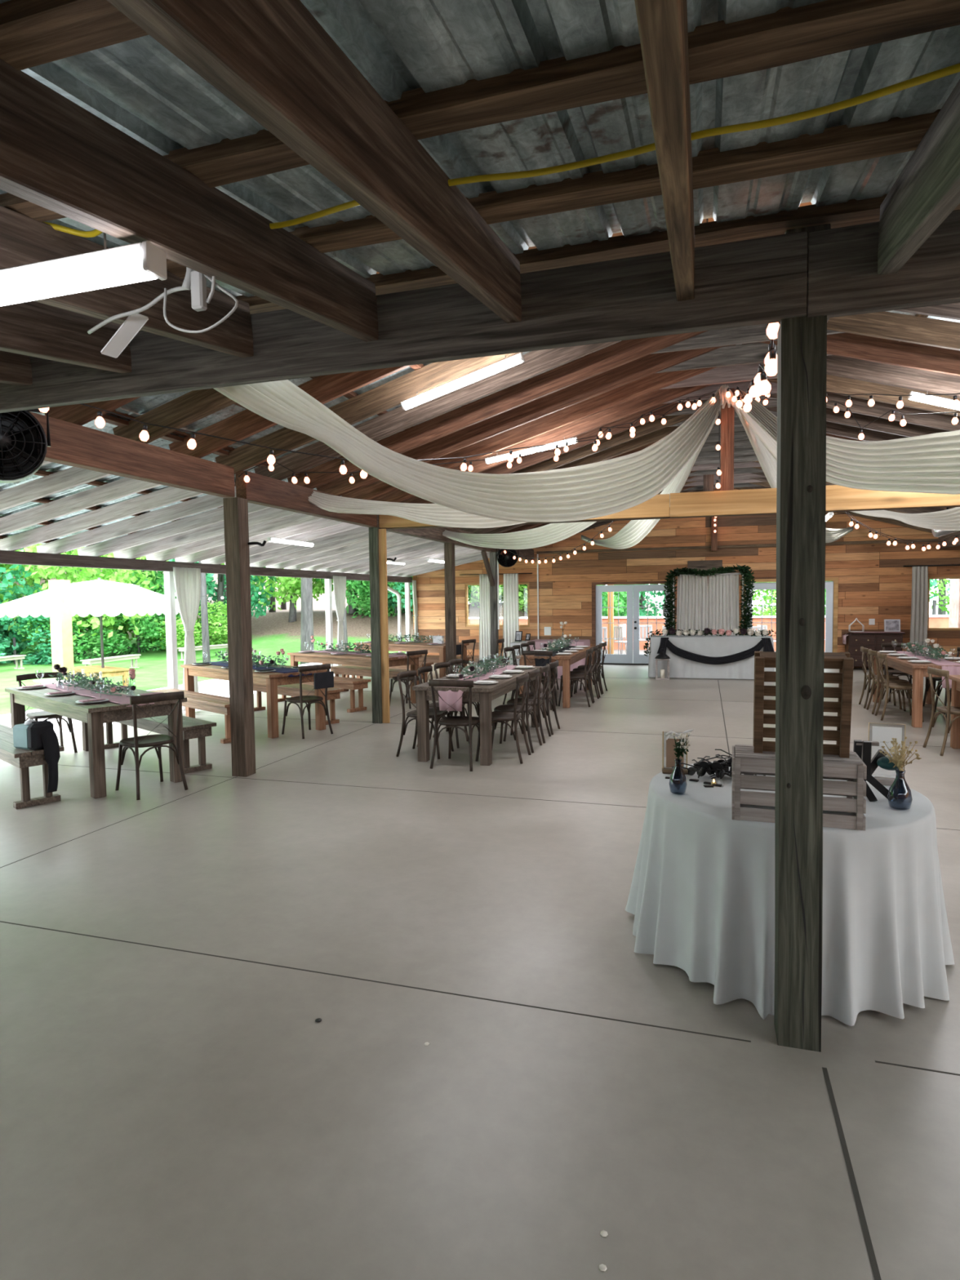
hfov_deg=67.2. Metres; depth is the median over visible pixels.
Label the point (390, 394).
rafter
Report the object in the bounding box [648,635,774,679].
tablecloth
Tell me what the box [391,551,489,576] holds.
rafter
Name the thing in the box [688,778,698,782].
matchbox
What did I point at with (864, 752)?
decorative piece
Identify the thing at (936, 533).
tube light
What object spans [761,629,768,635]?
flower
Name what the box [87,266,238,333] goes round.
wire tangle
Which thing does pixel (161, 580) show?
tree
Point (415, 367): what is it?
purlin
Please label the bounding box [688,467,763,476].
tie
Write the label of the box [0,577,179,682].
market umbrella
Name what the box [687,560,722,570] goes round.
trim
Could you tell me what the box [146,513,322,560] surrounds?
rafter
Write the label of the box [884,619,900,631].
photo frame
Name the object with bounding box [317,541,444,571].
rafter
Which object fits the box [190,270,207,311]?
power adapter
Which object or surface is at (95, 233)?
cable
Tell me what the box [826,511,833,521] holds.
tube light
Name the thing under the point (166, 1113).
floor
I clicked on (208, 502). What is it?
rafter
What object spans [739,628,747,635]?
flower
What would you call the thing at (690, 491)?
rafter
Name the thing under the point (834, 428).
rafter
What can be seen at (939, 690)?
chair
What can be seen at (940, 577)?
window
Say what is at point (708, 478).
block
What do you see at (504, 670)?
napkin
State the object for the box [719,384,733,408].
knot
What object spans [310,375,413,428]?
purlin
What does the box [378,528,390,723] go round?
board
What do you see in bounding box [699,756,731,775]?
sunglasses
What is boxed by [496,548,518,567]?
fan
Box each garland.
[48,671,137,696]
[212,650,289,667]
[314,641,389,653]
[388,633,444,642]
[456,655,512,679]
[542,638,574,651]
[643,634,652,656]
[647,627,776,636]
[662,564,755,635]
[902,642,952,660]
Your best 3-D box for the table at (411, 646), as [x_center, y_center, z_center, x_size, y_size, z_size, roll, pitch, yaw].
[-1.465,0.464,15.200,2.420,0.800,0.877,2,4,34]
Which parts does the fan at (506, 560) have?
blade, motor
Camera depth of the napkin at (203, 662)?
10.41 m
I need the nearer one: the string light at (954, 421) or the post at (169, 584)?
the string light at (954, 421)
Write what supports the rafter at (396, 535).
on the beam at (6, 557)
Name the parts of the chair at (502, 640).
leg, rail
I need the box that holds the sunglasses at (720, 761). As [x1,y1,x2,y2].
[692,754,726,765]
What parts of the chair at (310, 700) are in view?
leg, leg, seat, leg, rail, leg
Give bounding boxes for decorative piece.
[853,739,888,801]
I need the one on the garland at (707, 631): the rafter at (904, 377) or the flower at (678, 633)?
the flower at (678, 633)
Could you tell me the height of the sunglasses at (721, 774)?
0.098 m
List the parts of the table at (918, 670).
leg, leg, leg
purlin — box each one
[0,0,149,71]
[0,0,959,222]
[0,515,137,533]
[0,535,94,546]
[31,497,178,521]
[34,469,223,507]
[102,414,327,484]
[106,409,304,471]
[139,193,959,330]
[166,108,941,278]
[234,402,246,408]
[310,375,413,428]
[409,364,468,406]
[898,314,928,342]
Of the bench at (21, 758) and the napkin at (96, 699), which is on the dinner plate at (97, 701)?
the napkin at (96, 699)
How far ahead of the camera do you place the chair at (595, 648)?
12.11 m
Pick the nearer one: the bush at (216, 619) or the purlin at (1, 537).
the purlin at (1, 537)
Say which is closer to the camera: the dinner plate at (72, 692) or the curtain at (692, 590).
the dinner plate at (72, 692)
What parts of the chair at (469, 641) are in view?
leg, seat, rail, leg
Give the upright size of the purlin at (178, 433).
0.040 m
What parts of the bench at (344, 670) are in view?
seat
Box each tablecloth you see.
[625,761,954,1026]
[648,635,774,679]
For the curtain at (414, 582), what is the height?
2.190 m
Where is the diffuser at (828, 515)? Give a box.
[826,513,831,520]
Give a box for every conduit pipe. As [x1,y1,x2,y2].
[497,551,499,629]
[537,554,538,639]
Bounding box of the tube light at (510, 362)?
[400,352,524,410]
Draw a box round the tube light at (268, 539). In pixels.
[266,537,314,546]
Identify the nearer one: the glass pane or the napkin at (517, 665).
the napkin at (517, 665)
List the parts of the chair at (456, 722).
leg, leg, rail, seat, leg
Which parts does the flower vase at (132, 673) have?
flower, flower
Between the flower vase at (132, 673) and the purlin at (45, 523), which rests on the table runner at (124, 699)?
the flower vase at (132, 673)
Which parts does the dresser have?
drawer, drawer, drawer, drawer, drawer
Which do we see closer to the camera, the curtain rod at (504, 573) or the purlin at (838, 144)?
the purlin at (838, 144)
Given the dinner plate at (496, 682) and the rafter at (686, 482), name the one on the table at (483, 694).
the dinner plate at (496, 682)
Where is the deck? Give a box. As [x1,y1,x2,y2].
[468,617,949,651]
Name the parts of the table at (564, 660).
leg, leg, leg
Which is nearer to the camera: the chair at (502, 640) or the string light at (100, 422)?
the string light at (100, 422)
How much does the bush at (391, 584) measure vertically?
2.509 m
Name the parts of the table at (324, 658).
leg, leg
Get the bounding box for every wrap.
[313,671,333,688]
[456,644,461,655]
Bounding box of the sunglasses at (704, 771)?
[687,766,716,776]
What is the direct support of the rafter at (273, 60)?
on the beam at (759, 281)
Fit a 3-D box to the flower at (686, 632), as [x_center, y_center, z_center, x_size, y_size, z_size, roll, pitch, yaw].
[4.292,-0.154,15.042,0.186,0.126,0.186,0,3,17]
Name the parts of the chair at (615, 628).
backrest, leg, seat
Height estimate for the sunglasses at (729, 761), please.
0.086 m
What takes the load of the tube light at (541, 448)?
attached to the rafter at (655, 381)
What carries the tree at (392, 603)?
on the lawn at (272, 632)
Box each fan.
[0,408,50,483]
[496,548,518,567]
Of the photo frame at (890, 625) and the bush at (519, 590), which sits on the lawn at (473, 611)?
the bush at (519, 590)
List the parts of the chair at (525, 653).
leg, rail, seat, leg, leg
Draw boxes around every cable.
[44,222,102,237]
[269,62,959,229]
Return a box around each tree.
[0,543,168,656]
[0,548,44,653]
[72,553,180,629]
[168,558,279,636]
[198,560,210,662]
[220,563,348,622]
[223,573,226,600]
[268,576,275,612]
[280,582,286,609]
[315,578,397,613]
[342,606,347,650]
[386,583,412,613]
[639,593,644,610]
[659,582,765,595]
[937,578,946,614]
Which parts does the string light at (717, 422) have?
bulb, bulb, bulb, bulb, cord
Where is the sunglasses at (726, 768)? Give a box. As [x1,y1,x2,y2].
[710,764,728,776]
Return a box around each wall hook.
[247,540,266,546]
[386,556,396,561]
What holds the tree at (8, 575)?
on the lawn at (272, 632)
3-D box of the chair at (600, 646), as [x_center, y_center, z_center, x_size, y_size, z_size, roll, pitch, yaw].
[1.861,0.520,12.558,0.526,0.912,0.470,0,3,14]
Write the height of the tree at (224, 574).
11.843 m
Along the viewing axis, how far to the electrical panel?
18.87 m
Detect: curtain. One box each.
[173,567,200,711]
[300,577,314,664]
[333,575,346,676]
[412,580,418,640]
[479,573,490,660]
[502,573,519,662]
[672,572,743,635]
[675,575,707,635]
[707,574,739,635]
[910,566,928,651]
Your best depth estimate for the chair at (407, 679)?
11.46 m
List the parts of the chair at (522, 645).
rail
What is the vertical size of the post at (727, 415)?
1.190 m
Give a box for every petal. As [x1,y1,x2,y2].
[598,1263,607,1271]
[600,1230,608,1236]
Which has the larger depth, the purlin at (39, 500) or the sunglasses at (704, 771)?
the purlin at (39, 500)
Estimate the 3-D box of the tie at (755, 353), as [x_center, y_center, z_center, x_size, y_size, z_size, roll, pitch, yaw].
[2.610,-2.959,7.518,2.100,0.190,0.042,0,3,17]
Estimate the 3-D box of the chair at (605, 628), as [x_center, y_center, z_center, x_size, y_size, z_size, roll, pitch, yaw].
[3.313,0.076,20.366,0.423,0.902,0.526,-1,3,-6]
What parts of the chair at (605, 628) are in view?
backrest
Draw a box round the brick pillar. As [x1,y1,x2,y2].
[948,578,959,627]
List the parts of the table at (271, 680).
leg, leg, leg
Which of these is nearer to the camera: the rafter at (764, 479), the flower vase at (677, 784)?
the flower vase at (677, 784)
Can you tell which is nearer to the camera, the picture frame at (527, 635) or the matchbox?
the matchbox
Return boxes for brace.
[480,550,494,586]
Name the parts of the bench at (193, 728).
leg, leg, seat, leg, leg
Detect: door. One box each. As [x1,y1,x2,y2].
[591,581,675,665]
[741,577,838,652]
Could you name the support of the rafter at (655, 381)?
on the beam at (261, 490)
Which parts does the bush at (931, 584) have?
stem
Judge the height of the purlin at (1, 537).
0.035 m
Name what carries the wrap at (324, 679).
attached to the chair at (310, 700)
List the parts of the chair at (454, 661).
leg, rail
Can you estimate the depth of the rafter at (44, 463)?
5.86 m
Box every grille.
[601,591,626,653]
[639,591,664,654]
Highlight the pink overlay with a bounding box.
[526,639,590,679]
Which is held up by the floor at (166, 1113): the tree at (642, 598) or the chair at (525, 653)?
the chair at (525, 653)
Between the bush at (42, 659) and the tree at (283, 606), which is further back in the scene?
the tree at (283, 606)
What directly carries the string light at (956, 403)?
hanging from the drape at (927, 463)
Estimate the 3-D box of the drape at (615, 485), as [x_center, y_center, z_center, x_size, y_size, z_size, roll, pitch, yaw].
[0.746,-1.825,5.895,0.189,1.836,6.447,2,4,40]
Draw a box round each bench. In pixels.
[0,654,26,669]
[0,724,64,808]
[32,678,67,684]
[80,654,141,667]
[104,715,216,773]
[148,688,231,743]
[177,644,227,660]
[253,683,343,724]
[277,676,370,712]
[330,665,428,700]
[342,662,434,682]
[418,654,471,672]
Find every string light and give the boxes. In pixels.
[39,392,715,478]
[160,585,264,600]
[238,390,715,483]
[503,520,613,564]
[713,516,716,533]
[715,411,721,488]
[725,386,770,404]
[735,391,959,408]
[736,322,779,412]
[740,398,959,439]
[844,511,959,551]
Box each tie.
[621,322,845,354]
[656,342,831,373]
[660,362,777,389]
[662,381,777,404]
[665,395,777,416]
[668,409,777,426]
[683,478,762,486]
[683,482,762,490]
[686,472,764,481]
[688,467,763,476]
[691,461,760,471]
[693,454,758,465]
[697,447,755,457]
[701,439,752,450]
[705,431,748,442]
[709,421,745,433]
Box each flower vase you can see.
[53,663,66,687]
[125,668,136,696]
[275,648,285,668]
[560,621,567,635]
[668,732,691,794]
[880,736,920,810]
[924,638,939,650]
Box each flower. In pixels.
[109,687,115,692]
[130,685,137,690]
[469,666,474,671]
[662,629,668,635]
[666,627,675,634]
[675,630,681,635]
[683,629,688,635]
[688,629,695,635]
[697,631,703,635]
[703,627,711,634]
[711,629,717,635]
[716,628,726,635]
[725,630,732,635]
[733,628,738,633]
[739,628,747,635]
[746,628,755,635]
[755,630,760,635]
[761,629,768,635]
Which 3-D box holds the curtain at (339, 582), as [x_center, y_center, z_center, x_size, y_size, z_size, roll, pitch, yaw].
[-3.056,-0.296,15.800,0.142,2.190,0.596,0,3,9]
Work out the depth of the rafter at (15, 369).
3.52 m
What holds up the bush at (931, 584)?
on the lawn at (473, 611)
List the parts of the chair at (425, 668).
leg, rail, leg, seat, leg, leg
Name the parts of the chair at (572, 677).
leg, seat, leg, rail, leg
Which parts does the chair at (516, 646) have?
leg, rail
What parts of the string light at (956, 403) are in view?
cord, bulb, bulb, bulb, bulb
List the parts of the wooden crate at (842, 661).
corner post, corner post, corner post, corner post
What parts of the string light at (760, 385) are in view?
bulb, bulb, bulb, bulb, cord, bulb, bulb, bulb, bulb, bulb, bulb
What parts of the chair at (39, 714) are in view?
leg, rail, seat, leg, leg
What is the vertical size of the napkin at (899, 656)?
0.012 m
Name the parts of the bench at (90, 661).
seat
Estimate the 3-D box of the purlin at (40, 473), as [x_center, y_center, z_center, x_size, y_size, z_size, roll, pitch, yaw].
[-2.348,-1.845,11.927,0.090,0.035,15.550,0,3,17]
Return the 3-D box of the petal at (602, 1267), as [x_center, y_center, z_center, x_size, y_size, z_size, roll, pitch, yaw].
[0.312,1.593,1.835,0.021,0.003,0.021,0,3,17]
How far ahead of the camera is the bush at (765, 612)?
28.31 m
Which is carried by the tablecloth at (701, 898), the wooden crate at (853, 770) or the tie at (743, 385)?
the wooden crate at (853, 770)
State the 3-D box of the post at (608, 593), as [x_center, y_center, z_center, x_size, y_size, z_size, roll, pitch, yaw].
[3.691,-1.093,20.397,0.150,3.200,0.150,0,3,17]
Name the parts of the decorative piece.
leg, leg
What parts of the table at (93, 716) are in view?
leg, leg, leg, leg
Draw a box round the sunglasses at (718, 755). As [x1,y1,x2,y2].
[715,755,731,766]
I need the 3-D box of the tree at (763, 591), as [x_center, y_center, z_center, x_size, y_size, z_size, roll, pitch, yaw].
[11.452,-4.170,34.643,8.800,8.004,7.193,0,3,12]
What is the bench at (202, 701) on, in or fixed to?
on the floor at (166, 1113)
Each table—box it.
[4,682,186,798]
[74,665,128,686]
[180,662,327,738]
[287,649,422,703]
[354,641,469,679]
[412,665,542,765]
[509,640,528,665]
[516,646,593,707]
[872,651,959,727]
[948,675,959,748]
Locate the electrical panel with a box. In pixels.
[544,626,551,635]
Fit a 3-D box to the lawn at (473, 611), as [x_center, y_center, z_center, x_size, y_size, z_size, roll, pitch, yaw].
[25.085,-1.558,40.137,44.000,1.824,54.000,0,3,17]
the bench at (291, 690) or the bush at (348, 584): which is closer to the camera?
the bench at (291, 690)
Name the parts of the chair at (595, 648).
leg, seat, leg, rail, leg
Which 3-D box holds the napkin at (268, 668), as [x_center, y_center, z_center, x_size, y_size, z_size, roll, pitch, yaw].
[-2.764,0.387,9.287,0.100,0.012,0.200,2,4,43]
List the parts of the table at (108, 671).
leg, leg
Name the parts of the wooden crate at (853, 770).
corner post, corner post, corner post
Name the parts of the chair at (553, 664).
seat, leg, rail, leg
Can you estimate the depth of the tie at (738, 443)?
11.74 m
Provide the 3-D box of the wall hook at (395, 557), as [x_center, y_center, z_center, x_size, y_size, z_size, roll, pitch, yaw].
[-1.256,-1.115,9.978,0.232,0.059,0.028,0,3,17]
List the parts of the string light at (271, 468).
bulb, bulb, bulb, bulb, bulb, bulb, bulb, bulb, bulb, bulb, bulb, bulb, bulb, bulb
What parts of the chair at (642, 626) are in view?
backrest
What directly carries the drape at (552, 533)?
hanging from the tie at (743, 385)
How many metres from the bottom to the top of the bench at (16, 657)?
0.480 m
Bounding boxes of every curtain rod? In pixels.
[459,573,532,575]
[902,564,959,566]
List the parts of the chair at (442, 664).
leg, rail, leg, leg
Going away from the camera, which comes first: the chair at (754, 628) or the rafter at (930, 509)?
the rafter at (930, 509)
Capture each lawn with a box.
[0,565,469,715]
[401,598,662,653]
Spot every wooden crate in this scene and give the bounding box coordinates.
[731,744,866,831]
[753,651,853,758]
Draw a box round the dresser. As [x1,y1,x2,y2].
[843,631,905,669]
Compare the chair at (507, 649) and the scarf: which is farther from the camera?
the chair at (507, 649)
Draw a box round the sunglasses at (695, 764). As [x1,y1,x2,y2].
[693,759,727,774]
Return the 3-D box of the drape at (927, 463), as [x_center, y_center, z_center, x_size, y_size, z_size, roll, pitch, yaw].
[3.305,-1.876,5.194,0.191,1.802,6.728,-1,3,-6]
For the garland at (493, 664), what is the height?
0.172 m
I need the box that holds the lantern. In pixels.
[654,648,670,679]
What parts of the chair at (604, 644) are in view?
leg, seat, leg, leg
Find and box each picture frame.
[515,631,522,642]
[524,633,530,641]
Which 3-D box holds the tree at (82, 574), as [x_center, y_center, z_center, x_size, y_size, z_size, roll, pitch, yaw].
[-16.363,-2.607,29.109,8.925,6.774,7.296,-1,3,-4]
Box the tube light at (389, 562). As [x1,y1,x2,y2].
[386,561,404,564]
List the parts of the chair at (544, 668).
leg, leg, seat, leg, rail, leg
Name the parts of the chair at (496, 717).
leg, seat, leg, rail, leg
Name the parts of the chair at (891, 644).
leg, leg, rail, seat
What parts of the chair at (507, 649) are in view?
leg, rail, leg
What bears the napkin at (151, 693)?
on the dinner plate
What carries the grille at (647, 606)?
attached to the door at (597, 588)
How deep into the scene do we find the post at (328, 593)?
15.58 m
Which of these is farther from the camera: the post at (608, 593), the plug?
the post at (608, 593)
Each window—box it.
[465,582,529,626]
[927,576,959,630]
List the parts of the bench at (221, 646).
seat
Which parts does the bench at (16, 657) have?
seat, leg, leg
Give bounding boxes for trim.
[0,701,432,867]
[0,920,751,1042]
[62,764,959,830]
[195,714,941,746]
[368,690,911,706]
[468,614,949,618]
[536,538,938,554]
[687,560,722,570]
[717,680,729,755]
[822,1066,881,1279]
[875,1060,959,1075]
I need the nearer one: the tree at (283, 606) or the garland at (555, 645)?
the garland at (555, 645)
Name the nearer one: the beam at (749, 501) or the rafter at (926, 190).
the rafter at (926, 190)
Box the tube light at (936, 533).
[931,507,958,537]
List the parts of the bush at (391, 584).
stem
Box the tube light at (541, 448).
[484,436,577,463]
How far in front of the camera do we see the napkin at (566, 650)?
12.05 m
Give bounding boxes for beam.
[0,231,808,413]
[0,550,412,582]
[29,411,235,497]
[235,471,377,527]
[376,515,533,560]
[378,493,669,528]
[670,484,959,517]
[806,209,959,318]
[937,530,959,548]
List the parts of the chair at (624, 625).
backrest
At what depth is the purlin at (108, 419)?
6.29 m
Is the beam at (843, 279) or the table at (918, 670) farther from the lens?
the table at (918, 670)
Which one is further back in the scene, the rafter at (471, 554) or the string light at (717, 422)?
the rafter at (471, 554)
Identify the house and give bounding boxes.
[848,617,864,631]
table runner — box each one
[36,682,154,706]
[208,661,312,677]
[312,649,406,657]
[438,665,517,711]
[533,645,576,666]
[896,651,959,688]
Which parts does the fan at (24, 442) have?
blade, motor, blade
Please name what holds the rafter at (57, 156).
on the beam at (759, 281)
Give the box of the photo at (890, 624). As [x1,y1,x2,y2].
[885,620,898,630]
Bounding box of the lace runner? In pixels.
[842,631,903,644]
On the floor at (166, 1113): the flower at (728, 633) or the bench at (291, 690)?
the bench at (291, 690)
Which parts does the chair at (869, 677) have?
leg, rail, leg, seat, leg, leg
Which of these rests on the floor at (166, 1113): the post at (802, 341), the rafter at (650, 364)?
the post at (802, 341)
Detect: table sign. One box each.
[662,728,693,774]
[868,722,905,785]
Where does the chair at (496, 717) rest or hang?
on the floor at (166, 1113)
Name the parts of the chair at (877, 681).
leg, rail, leg, seat, leg, leg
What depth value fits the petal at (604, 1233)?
1.93 m
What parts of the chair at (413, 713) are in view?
leg, rail, leg, seat, leg, leg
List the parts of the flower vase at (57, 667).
flower, flower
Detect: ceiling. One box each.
[0,0,959,297]
[0,407,316,546]
[120,341,737,467]
[737,310,959,345]
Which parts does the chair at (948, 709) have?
leg, rail, leg, seat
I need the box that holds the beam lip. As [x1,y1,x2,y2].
[381,506,959,529]
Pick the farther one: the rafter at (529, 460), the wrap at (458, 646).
the wrap at (458, 646)
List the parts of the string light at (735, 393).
bulb, bulb, bulb, bulb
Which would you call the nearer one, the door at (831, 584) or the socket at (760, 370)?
the socket at (760, 370)
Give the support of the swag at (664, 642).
hanging from the tablecloth at (714, 646)
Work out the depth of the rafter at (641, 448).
11.55 m
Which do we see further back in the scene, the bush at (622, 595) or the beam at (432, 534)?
the bush at (622, 595)
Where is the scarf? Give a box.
[876,755,898,770]
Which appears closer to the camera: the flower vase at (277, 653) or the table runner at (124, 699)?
the table runner at (124, 699)
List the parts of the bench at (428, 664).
seat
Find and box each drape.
[213,379,722,522]
[308,434,668,528]
[442,521,595,549]
[581,407,720,549]
[730,401,853,542]
[735,386,959,494]
[739,408,959,530]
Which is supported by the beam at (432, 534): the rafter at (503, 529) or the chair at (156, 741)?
the rafter at (503, 529)
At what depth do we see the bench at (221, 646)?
27.63 m
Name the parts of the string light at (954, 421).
bulb, bulb, cord, bulb, bulb, bulb, bulb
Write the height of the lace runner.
0.272 m
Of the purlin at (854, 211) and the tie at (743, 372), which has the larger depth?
the tie at (743, 372)
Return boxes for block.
[702,474,714,491]
[784,223,831,322]
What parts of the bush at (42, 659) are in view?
stem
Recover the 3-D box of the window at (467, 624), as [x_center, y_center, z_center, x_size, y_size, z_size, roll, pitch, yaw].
[0.468,-0.939,19.334,1.780,1.170,0.100,0,3,17]
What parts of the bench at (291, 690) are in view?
leg, seat, leg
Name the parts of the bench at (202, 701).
seat, leg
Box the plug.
[315,1017,321,1022]
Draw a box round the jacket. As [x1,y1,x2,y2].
[13,720,60,792]
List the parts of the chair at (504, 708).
leg, leg, seat, leg, rail, leg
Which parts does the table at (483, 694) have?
leg, leg, leg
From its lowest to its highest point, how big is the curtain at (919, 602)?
2.270 m
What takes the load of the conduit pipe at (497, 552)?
attached to the post at (493, 558)
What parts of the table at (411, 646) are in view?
leg, leg, leg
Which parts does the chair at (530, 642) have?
rail, leg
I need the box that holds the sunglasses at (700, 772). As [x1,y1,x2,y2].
[671,762,702,777]
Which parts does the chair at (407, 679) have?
leg, seat, leg, leg, rail, leg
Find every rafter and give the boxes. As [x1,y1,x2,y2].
[0,58,378,342]
[0,205,253,357]
[0,301,131,373]
[0,350,32,386]
[0,466,111,511]
[0,477,160,535]
[0,481,235,551]
[36,486,235,554]
[41,460,52,466]
[44,396,140,425]
[77,502,271,556]
[106,0,521,323]
[112,388,235,444]
[113,507,298,559]
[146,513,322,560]
[168,364,412,457]
[174,518,342,562]
[200,522,362,564]
[215,240,737,474]
[224,526,368,564]
[249,531,394,567]
[253,340,621,479]
[266,533,409,568]
[284,536,422,569]
[287,330,707,488]
[300,538,434,570]
[315,346,723,496]
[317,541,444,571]
[330,543,444,573]
[341,344,735,500]
[343,545,464,573]
[356,546,473,574]
[368,549,481,574]
[370,384,711,502]
[386,551,488,575]
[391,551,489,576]
[400,400,706,503]
[401,555,489,577]
[430,413,693,503]
[459,528,479,532]
[470,457,698,533]
[483,464,697,533]
[499,471,695,533]
[527,475,697,529]
[550,426,679,470]
[577,489,702,533]
[592,489,695,524]
[602,441,656,461]
[634,0,694,301]
[657,480,697,494]
[657,485,695,494]
[733,487,932,533]
[742,342,959,397]
[747,481,907,513]
[748,486,959,531]
[750,471,946,512]
[750,476,930,513]
[751,466,955,509]
[759,332,959,376]
[760,392,959,431]
[765,406,950,437]
[767,374,959,416]
[826,311,959,351]
[826,421,908,441]
[826,433,862,440]
[877,79,959,275]
[895,302,959,319]
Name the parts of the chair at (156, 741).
leg, leg, seat, rail, leg, leg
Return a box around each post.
[48,579,74,679]
[163,571,178,688]
[222,497,255,777]
[324,578,333,671]
[368,527,382,723]
[404,582,410,653]
[444,542,456,675]
[489,551,498,665]
[607,584,613,653]
[711,516,717,551]
[720,388,734,490]
[773,315,826,1052]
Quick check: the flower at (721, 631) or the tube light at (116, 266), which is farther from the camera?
the flower at (721, 631)
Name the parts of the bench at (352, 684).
seat, leg, leg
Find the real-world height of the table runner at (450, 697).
0.248 m
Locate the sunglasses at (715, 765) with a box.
[697,755,732,770]
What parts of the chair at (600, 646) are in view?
leg, leg, seat, leg, rail, leg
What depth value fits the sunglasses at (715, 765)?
3.71 m
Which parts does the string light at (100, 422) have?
bulb, bulb, bulb, bulb, bulb, bulb, bulb, bulb, bulb, bulb, bulb, bulb, bulb, bulb, bulb, bulb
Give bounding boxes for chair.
[16,671,77,752]
[115,690,188,799]
[281,663,333,738]
[389,649,429,708]
[395,670,453,759]
[417,666,467,748]
[428,679,479,771]
[432,662,479,737]
[448,658,492,715]
[456,639,475,671]
[475,672,530,764]
[477,638,504,665]
[491,667,542,753]
[502,646,530,704]
[502,663,551,743]
[512,644,543,698]
[514,660,559,734]
[520,643,552,689]
[522,650,557,710]
[527,641,558,689]
[558,647,593,706]
[569,645,599,702]
[570,643,602,697]
[575,641,607,693]
[601,626,607,653]
[605,623,626,653]
[613,626,633,653]
[639,625,652,648]
[751,626,764,635]
[756,624,776,642]
[858,646,902,709]
[866,648,911,715]
[875,651,924,722]
[881,642,914,702]
[922,647,959,710]
[923,666,959,755]
[934,680,950,716]
[946,688,951,717]
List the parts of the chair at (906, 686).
leg, rail, leg, seat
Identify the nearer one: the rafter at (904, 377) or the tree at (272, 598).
the rafter at (904, 377)
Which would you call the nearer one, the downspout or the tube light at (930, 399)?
the tube light at (930, 399)
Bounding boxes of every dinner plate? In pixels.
[17,685,46,688]
[44,691,75,695]
[75,698,108,703]
[254,669,275,672]
[445,674,469,677]
[473,680,498,684]
[488,675,512,678]
[502,671,524,673]
[514,666,534,668]
[886,653,907,656]
[896,657,918,659]
[907,660,931,662]
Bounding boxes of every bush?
[0,614,52,665]
[0,634,7,653]
[13,613,137,664]
[80,613,180,657]
[142,600,227,649]
[345,579,391,617]
[354,576,413,617]
[388,582,475,616]
[467,584,527,611]
[467,585,525,604]
[498,584,527,613]
[601,584,641,616]
[601,591,626,616]
[618,583,671,616]
[752,582,826,615]
[762,589,826,615]
[928,578,950,614]
[928,578,950,614]
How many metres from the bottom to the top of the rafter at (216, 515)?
0.814 m
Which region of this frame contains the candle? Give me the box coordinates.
[660,669,664,678]
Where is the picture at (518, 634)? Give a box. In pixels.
[515,631,521,639]
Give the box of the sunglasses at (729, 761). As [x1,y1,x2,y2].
[697,748,732,769]
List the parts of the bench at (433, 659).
seat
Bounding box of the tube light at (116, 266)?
[0,232,167,306]
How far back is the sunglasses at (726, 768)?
3.80 m
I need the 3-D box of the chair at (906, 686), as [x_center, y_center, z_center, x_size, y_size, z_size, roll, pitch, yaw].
[5.713,0.626,9.851,0.526,0.912,0.470,0,3,20]
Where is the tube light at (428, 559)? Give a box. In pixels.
[426,558,444,563]
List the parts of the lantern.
frame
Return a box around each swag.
[657,637,668,653]
[665,638,764,664]
[761,637,773,651]
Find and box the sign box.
[432,635,444,644]
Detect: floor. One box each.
[0,662,959,1279]
[602,649,825,662]
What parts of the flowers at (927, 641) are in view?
flower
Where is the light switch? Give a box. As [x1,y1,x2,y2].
[868,618,875,624]
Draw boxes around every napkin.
[19,684,43,688]
[46,690,71,694]
[78,697,106,702]
[139,691,164,695]
[193,662,209,664]
[256,668,274,671]
[448,673,466,675]
[475,680,496,682]
[490,675,510,676]
[504,670,522,671]
[515,665,533,667]
[564,649,577,651]
[879,650,895,652]
[898,656,916,657]
[910,660,928,662]
[944,657,959,658]
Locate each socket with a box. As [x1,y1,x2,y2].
[97,410,102,417]
[142,424,147,431]
[190,433,195,439]
[269,449,273,455]
[757,365,764,373]
[760,371,766,381]
[768,342,775,352]
[768,349,776,359]
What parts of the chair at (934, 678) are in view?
leg, leg, seat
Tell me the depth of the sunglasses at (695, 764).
3.81 m
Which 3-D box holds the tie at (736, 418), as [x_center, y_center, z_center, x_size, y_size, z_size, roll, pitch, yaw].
[3.377,-3.107,9.977,2.100,0.190,0.042,0,3,17]
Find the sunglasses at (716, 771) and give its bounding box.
[713,760,742,774]
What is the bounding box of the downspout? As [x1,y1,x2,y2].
[387,586,401,652]
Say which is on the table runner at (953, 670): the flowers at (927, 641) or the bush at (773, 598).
the flowers at (927, 641)
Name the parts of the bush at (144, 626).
stem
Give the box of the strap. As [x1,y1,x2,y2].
[100,313,148,358]
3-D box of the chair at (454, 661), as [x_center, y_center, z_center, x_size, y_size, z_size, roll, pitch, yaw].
[-0.128,0.715,9.527,0.526,0.912,0.470,0,3,18]
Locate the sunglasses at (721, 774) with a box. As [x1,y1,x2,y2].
[717,769,732,778]
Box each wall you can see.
[412,488,959,668]
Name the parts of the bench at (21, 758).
leg, seat, leg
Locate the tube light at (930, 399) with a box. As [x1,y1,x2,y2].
[906,391,959,410]
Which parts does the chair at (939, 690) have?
leg, leg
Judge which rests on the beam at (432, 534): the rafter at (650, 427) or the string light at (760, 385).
the rafter at (650, 427)

